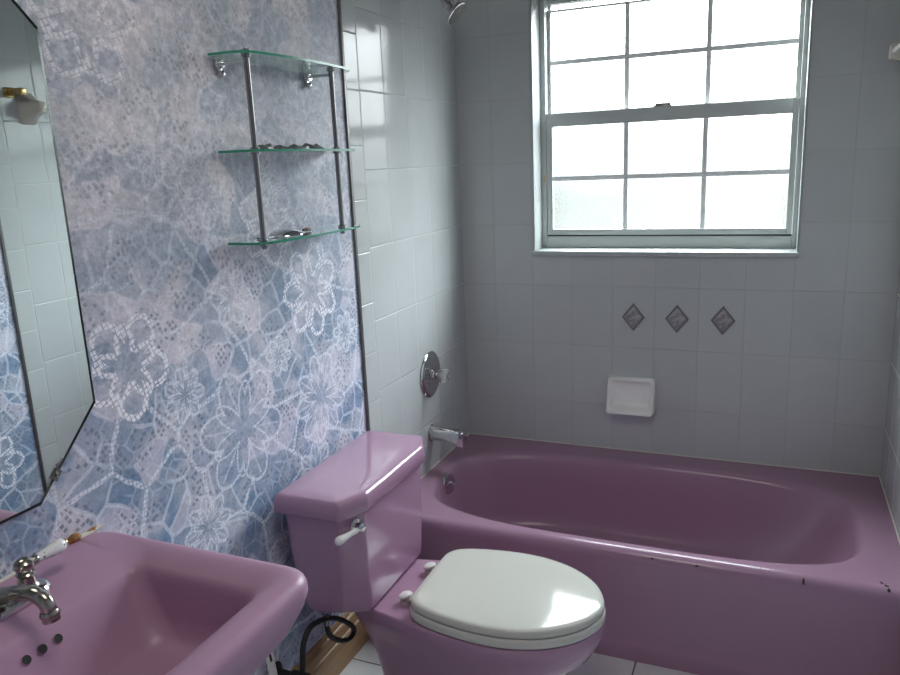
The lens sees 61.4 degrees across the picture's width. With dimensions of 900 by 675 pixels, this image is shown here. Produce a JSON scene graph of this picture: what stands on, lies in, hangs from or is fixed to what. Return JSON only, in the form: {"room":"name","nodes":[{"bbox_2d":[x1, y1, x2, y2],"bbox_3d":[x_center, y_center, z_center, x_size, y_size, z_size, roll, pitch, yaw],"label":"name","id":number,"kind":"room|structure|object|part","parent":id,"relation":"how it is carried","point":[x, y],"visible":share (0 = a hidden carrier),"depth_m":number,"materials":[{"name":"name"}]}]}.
{"room":"bathroom","nodes":[
{"label":"bathroom","id":0,"kind":"room"},
{"bbox_2d":[0,0,468,674],"bbox_3d":[-0.645,-0.075,1.561,0.120,2.440,3.650,3,14,23],"label":"wall","id":1,"kind":"structure","parent":0,"point":[223,374],"depth_m":1.78,"materials":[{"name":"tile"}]},
{"bbox_2d":[0,0,95,524],"bbox_3d":[-0.788,-0.127,1.045,0.016,0.930,0.624,3,14,23],"label":"mirror","id":2,"kind":"object","parent":1,"relation":"attached to","point":[47,397],"visible":1,"depth_m":1.26,"materials":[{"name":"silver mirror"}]},
{"bbox_2d":[0,523,307,674],"bbox_3d":[-0.542,0.517,1.104,0.483,0.214,0.568,3,14,23],"label":"sink","id":3,"kind":"object","parent":1,"relation":"attached to","point":[128,604],"visible":0.88,"depth_m":1.23,"materials":[{"name":"ceramic"}]},
{"bbox_2d":[0,538,68,624],"bbox_3d":[-0.644,0.391,1.129,0.158,0.061,0.278,3,14,23],"label":"faucet","id":4,"kind":"object","parent":3,"relation":"on","point":[29,589],"visible":1,"depth_m":1.14,"materials":[{"name":"silver metal"}]},
{"bbox_3d":[-0.689,0.412,1.154,0.058,0.012,0.170,3,14,23],"label":"plate","id":5,"kind":"part","parent":4,"relation":"part of","materials":[{"name":"silver metal"}]},
{"bbox_3d":[-0.670,0.371,1.196,0.038,0.050,0.038,3,14,23],"label":"handle post","id":6,"kind":"part","parent":4,"relation":"part of","materials":[{"name":"silver metal"}]},
{"bbox_3d":[-0.639,0.388,1.126,0.147,0.051,0.034,3,14,23],"label":"spout","id":7,"kind":"part","parent":4,"relation":"part of","materials":[{"name":"silver metal"}]},
{"bbox_3d":[-0.655,0.349,1.240,0.024,0.024,0.053,3,14,23],"label":"lever","id":8,"kind":"part","parent":4,"relation":"part of","materials":[{"name":"ceramic"}]},
{"bbox_2d":[208,48,359,248],"bbox_3d":[-0.372,-0.456,1.859,0.121,0.430,0.465,3,14,23],"label":"shelf unit","id":9,"kind":"object","parent":1,"relation":"attached to","point":[246,56],"visible":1,"depth_m":1.75,"materials":[{"name":"clear"}]},
{"bbox_3d":[-0.431,-0.411,1.676,0.021,0.430,0.021,3,14,23],"label":"post","id":10,"kind":"part","parent":9,"relation":"part of","materials":[{"name":"silver metal"}]},
{"bbox_2d":[258,143,275,148],"bbox_3d":[-0.424,-0.441,1.748,0.039,0.015,0.050,3,14,23],"label":"packet","id":11,"kind":"object","parent":9,"relation":"on","point":[267,146],"visible":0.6,"depth_m":1.74,"materials":[{"name":"grey plastic"}]},
{"bbox_3d":[-0.378,-0.656,1.812,0.114,0.005,0.465,3,14,23],"label":"shelf","id":12,"kind":"part","parent":9,"relation":"part of","materials":[{"name":"green glass"}]},
{"bbox_2d":[274,145,292,148],"bbox_3d":[-0.400,-0.454,1.804,0.046,0.013,0.047,3,14,23],"label":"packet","id":13,"kind":"object","parent":9,"relation":"on","point":[276,146],"visible":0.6,"depth_m":1.79,"materials":[{"name":"grey plastic"}]},
{"bbox_2d":[269,228,303,236],"bbox_3d":[-0.397,-0.256,1.833,0.084,0.018,0.084,3,14,23],"label":"lid","id":14,"kind":"object","parent":9,"relation":"on","point":[285,232],"visible":0.96,"depth_m":1.81,"materials":[{"name":"silver metal"}]},
{"bbox_3d":[-0.369,-0.458,1.857,0.114,0.005,0.465,3,14,23],"label":"shelf","id":15,"kind":"part","parent":9,"relation":"part of","materials":[{"name":"green glass"}]},
{"bbox_3d":[-0.361,-0.261,1.903,0.114,0.005,0.465,3,14,23],"label":"shelf","id":16,"kind":"part","parent":9,"relation":"part of","materials":[{"name":"green glass"}]},
{"bbox_2d":[288,143,324,148],"bbox_3d":[-0.361,-0.479,1.898,0.042,0.017,0.137,3,14,23],"label":"packet","id":17,"kind":"object","parent":9,"relation":"on","point":[306,145],"visible":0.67,"depth_m":1.89,"materials":[{"name":"grey plastic"}]},
{"bbox_3d":[-0.297,-0.489,1.986,0.021,0.430,0.021,3,14,23],"label":"post","id":18,"kind":"part","parent":9,"relation":"part of","materials":[{"name":"silver metal"}]},
{"bbox_2d":[275,613,356,674],"bbox_3d":[-0.370,0.847,2.054,0.104,0.240,0.301,3,14,23],"label":"supply hose","id":19,"kind":"object","parent":1,"relation":"attached to","point":[326,618],"visible":1,"depth_m":1.99,"materials":[{"name":"black rubber"}]},
{"bbox_2d":[291,612,369,674],"bbox_3d":[-0.712,1.144,1.385,0.020,0.150,2.501,3,14,23],"label":"baseboard","id":20,"kind":"structure","parent":1,"relation":"attached to","point":[326,657],"depth_m":2.24,"materials":[{"name":"brown wood"}]},
{"bbox_2d":[337,0,369,430],"bbox_3d":[-0.279,-0.251,2.256,0.006,2.440,0.012,3,14,23],"label":"trim","id":21,"kind":"structure","parent":1,"relation":"attached to","point":[338,1],"depth_m":2.22,"materials":[{"name":"grey metal"}]},
{"bbox_2d":[420,351,450,397],"bbox_3d":[-0.039,0.138,2.780,0.080,0.172,0.172,3,14,23],"label":"shower valve","id":22,"kind":"object","parent":1,"relation":"attached to","point":[431,374],"visible":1,"depth_m":2.76,"materials":[{"name":"silver metal"}]},
{"bbox_3d":[-0.049,0.137,2.784,0.022,0.038,0.038,3,14,23],"label":"stem","id":23,"kind":"part","parent":22,"relation":"part of","materials":[{"name":"silver metal"}]},
{"bbox_3d":[-0.022,0.138,2.773,0.038,0.052,0.057,3,14,23],"label":"knob","id":24,"kind":"part","parent":22,"relation":"part of","materials":[{"name":"white plastic"}]},
{"bbox_2d":[421,433,469,478],"bbox_3d":[-0.061,0.488,2.866,0.005,0.005,0.747,3,14,23],"label":"trim","id":25,"kind":"structure","parent":1,"relation":"attached to","point":[469,433],"depth_m":2.91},
{"bbox_2d":[428,424,466,447],"bbox_3d":[-0.008,0.364,2.811,0.136,0.072,0.062,3,14,23],"label":"tub spout","id":26,"kind":"object","parent":1,"relation":"attached to","point":[456,436],"visible":1,"depth_m":2.79,"materials":[{"name":"silver metal"}]},
{"bbox_2d":[440,0,465,24],"bbox_3d":[-0.043,-1.105,2.459,0.194,0.175,0.082,3,14,23],"label":"shower","id":27,"kind":"object","parent":1,"relation":"attached to","point":[455,11],"visible":1,"depth_m":2.44,"materials":[{"name":"silver metal"}]},
{"bbox_2d":[340,637,696,674],"bbox_3d":[0.165,1.202,1.529,1.764,0.100,3.650,3,14,23],"label":"floor","id":28,"kind":"structure","parent":0,"point":[366,661],"depth_m":2.25,"materials":[{"name":"tile"}]},
{"bbox_2d":[266,652,277,674],"bbox_3d":[-0.435,0.930,1.930,0.056,0.298,0.026,7,16,35],"label":"strip","id":29,"kind":"object","parent":28,"relation":"on","point":[271,666],"visible":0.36,"depth_m":1.91,"materials":[{"name":"plastic"}]},
{"bbox_2d":[274,430,605,674],"bbox_3d":[0.020,0.691,2.012,0.778,0.691,0.517,3,14,23],"label":"toilet","id":30,"kind":"object","parent":28,"relation":"on","point":[354,519],"visible":0.99,"depth_m":1.92,"materials":[{"name":"ceramic"}]},
{"bbox_3d":[-0.247,0.479,1.825,0.022,0.026,0.071,10,18,42],"label":"handle","id":31,"kind":"part","parent":30,"relation":"part of","materials":[{"name":"white plastic"}]},
{"bbox_3d":[-0.242,0.363,2.057,0.228,0.050,0.494,3,14,23],"label":"tank lid","id":32,"kind":"part","parent":30,"relation":"part of","materials":[{"name":"ceramic"}]},
{"bbox_3d":[-0.235,0.530,2.095,0.203,0.292,0.464,3,14,23],"label":"tank","id":33,"kind":"part","parent":30,"relation":"part of","materials":[{"name":"ceramic"}]},
{"bbox_3d":[-0.223,0.463,1.857,0.033,0.033,0.030,-13,17,-39],"label":"flush lever","id":34,"kind":"part","parent":30,"relation":"part of","materials":[{"name":"silver metal"}]},
{"bbox_3d":[0.082,0.858,2.040,0.663,0.346,0.375,3,14,23],"label":"bowl","id":35,"kind":"part","parent":30,"relation":"part of","materials":[{"name":"ceramic"}]},
{"bbox_3d":[0.160,0.654,1.955,0.474,0.022,0.372,3,14,23],"label":"seat lid","id":36,"kind":"part","parent":30,"relation":"part of","materials":[{"name":"white plastic"}]},
{"bbox_3d":[0.161,0.680,1.961,0.480,0.024,0.376,3,14,23],"label":"seat","id":37,"kind":"part","parent":30,"relation":"part of","materials":[{"name":"white plastic"}]},
{"bbox_2d":[417,434,899,674],"bbox_3d":[0.638,0.703,2.595,1.520,0.354,0.788,3,14,23],"label":"bathtub","id":38,"kind":"object","parent":28,"relation":"on","point":[699,566],"visible":0.9,"depth_m":2.37,"materials":[{"name":"ceramic"}]},
{"bbox_3d":[-0.005,0.543,2.816,0.021,0.080,0.080,5,15,29],"label":"overflow plate","id":39,"kind":"part","parent":38,"relation":"part of","materials":[{"name":"silver metal"}]},
{"bbox_2d":[453,0,899,475],"bbox_3d":[0.783,-0.421,2.796,1.524,2.440,0.180,3,14,23],"label":"wall","id":40,"kind":"structure","parent":0,"point":[800,376],"depth_m":2.75,"materials":[{"name":"tile"}]},
{"bbox_2d":[606,375,655,416],"bbox_3d":[0.682,0.222,2.868,0.178,0.136,0.058,3,14,23],"label":"soap dish","id":41,"kind":"object","parent":40,"relation":"attached to","point":[635,396],"visible":1,"depth_m":2.88,"materials":[{"name":"white ceramic"}]},
{"bbox_2d":[622,303,644,330],"bbox_3d":[0.683,-0.076,2.822,0.084,0.106,0.006,3,14,23],"label":"tile","id":42,"kind":"object","parent":40,"relation":"attached to","point":[633,317],"depth_m":2.82,"materials":[{"name":"grey tile"}]},
{"bbox_2d":[530,0,813,257],"bbox_3d":[0.762,-0.776,2.709,0.934,0.952,0.194,3,14,23],"label":"window","id":43,"kind":"structure","parent":40,"relation":"in","point":[771,242],"depth_m":2.76,"materials":[{"name":"plastic"},{"name":"painted wood"}]},
{"bbox_3d":[0.782,-0.321,2.814,0.934,0.018,0.194,3,14,23],"label":"sill","id":44,"kind":"part","parent":43,"relation":"part of","materials":[{"name":"stone"}]},
{"bbox_3d":[0.785,-0.609,2.777,0.878,0.458,0.024,3,14,23],"label":"sash","id":45,"kind":"part","parent":43,"relation":"part of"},
{"bbox_3d":[0.780,-1.005,2.714,0.878,0.402,0.022,3,14,23],"label":"sash","id":46,"kind":"part","parent":43,"relation":"part of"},
{"bbox_2d":[470,433,878,476],"bbox_3d":[0.783,0.443,2.908,1.518,0.005,0.005,3,14,23],"label":"trim","id":47,"kind":"structure","parent":40,"relation":"attached to","point":[470,433],"depth_m":2.86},
{"bbox_2d":[665,305,688,332],"bbox_3d":[0.828,-0.068,2.762,0.084,0.106,0.006,3,14,23],"label":"tile","id":48,"kind":"object","parent":40,"relation":"attached to","point":[676,318],"depth_m":2.76,"materials":[{"name":"grey tile"}]},
{"bbox_2d":[711,306,734,334],"bbox_3d":[0.973,-0.060,2.701,0.084,0.106,0.006,3,14,23],"label":"tile","id":49,"kind":"object","parent":40,"relation":"attached to","point":[722,320],"depth_m":2.70,"materials":[{"name":"grey tile"}]},
{"bbox_2d":[880,268,899,537],"bbox_3d":[0.869,0.006,0.926,0.120,2.440,3.650,3,14,23],"label":"wall","id":50,"kind":"structure","parent":0,"point":[890,465],"depth_m":2.42,"materials":[{"name":"tile"}]},
{"bbox_2d":[879,476,899,543],"bbox_3d":[1.338,0.564,2.280,0.005,0.005,0.747,3,14,23],"label":"trim","id":51,"kind":"structure","parent":50,"relation":"attached to","point":[879,476],"depth_m":2.36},
{"bbox_2d":[888,42,899,60],"bbox_3d":[1.245,-0.787,1.993,0.091,0.116,0.635,3,14,23],"label":"towel bar","id":52,"kind":"object","parent":50,"relation":"attached to","point":[894,49],"visible":1,"depth_m":2.24,"materials":[{"name":"white plastic"}]}
]}

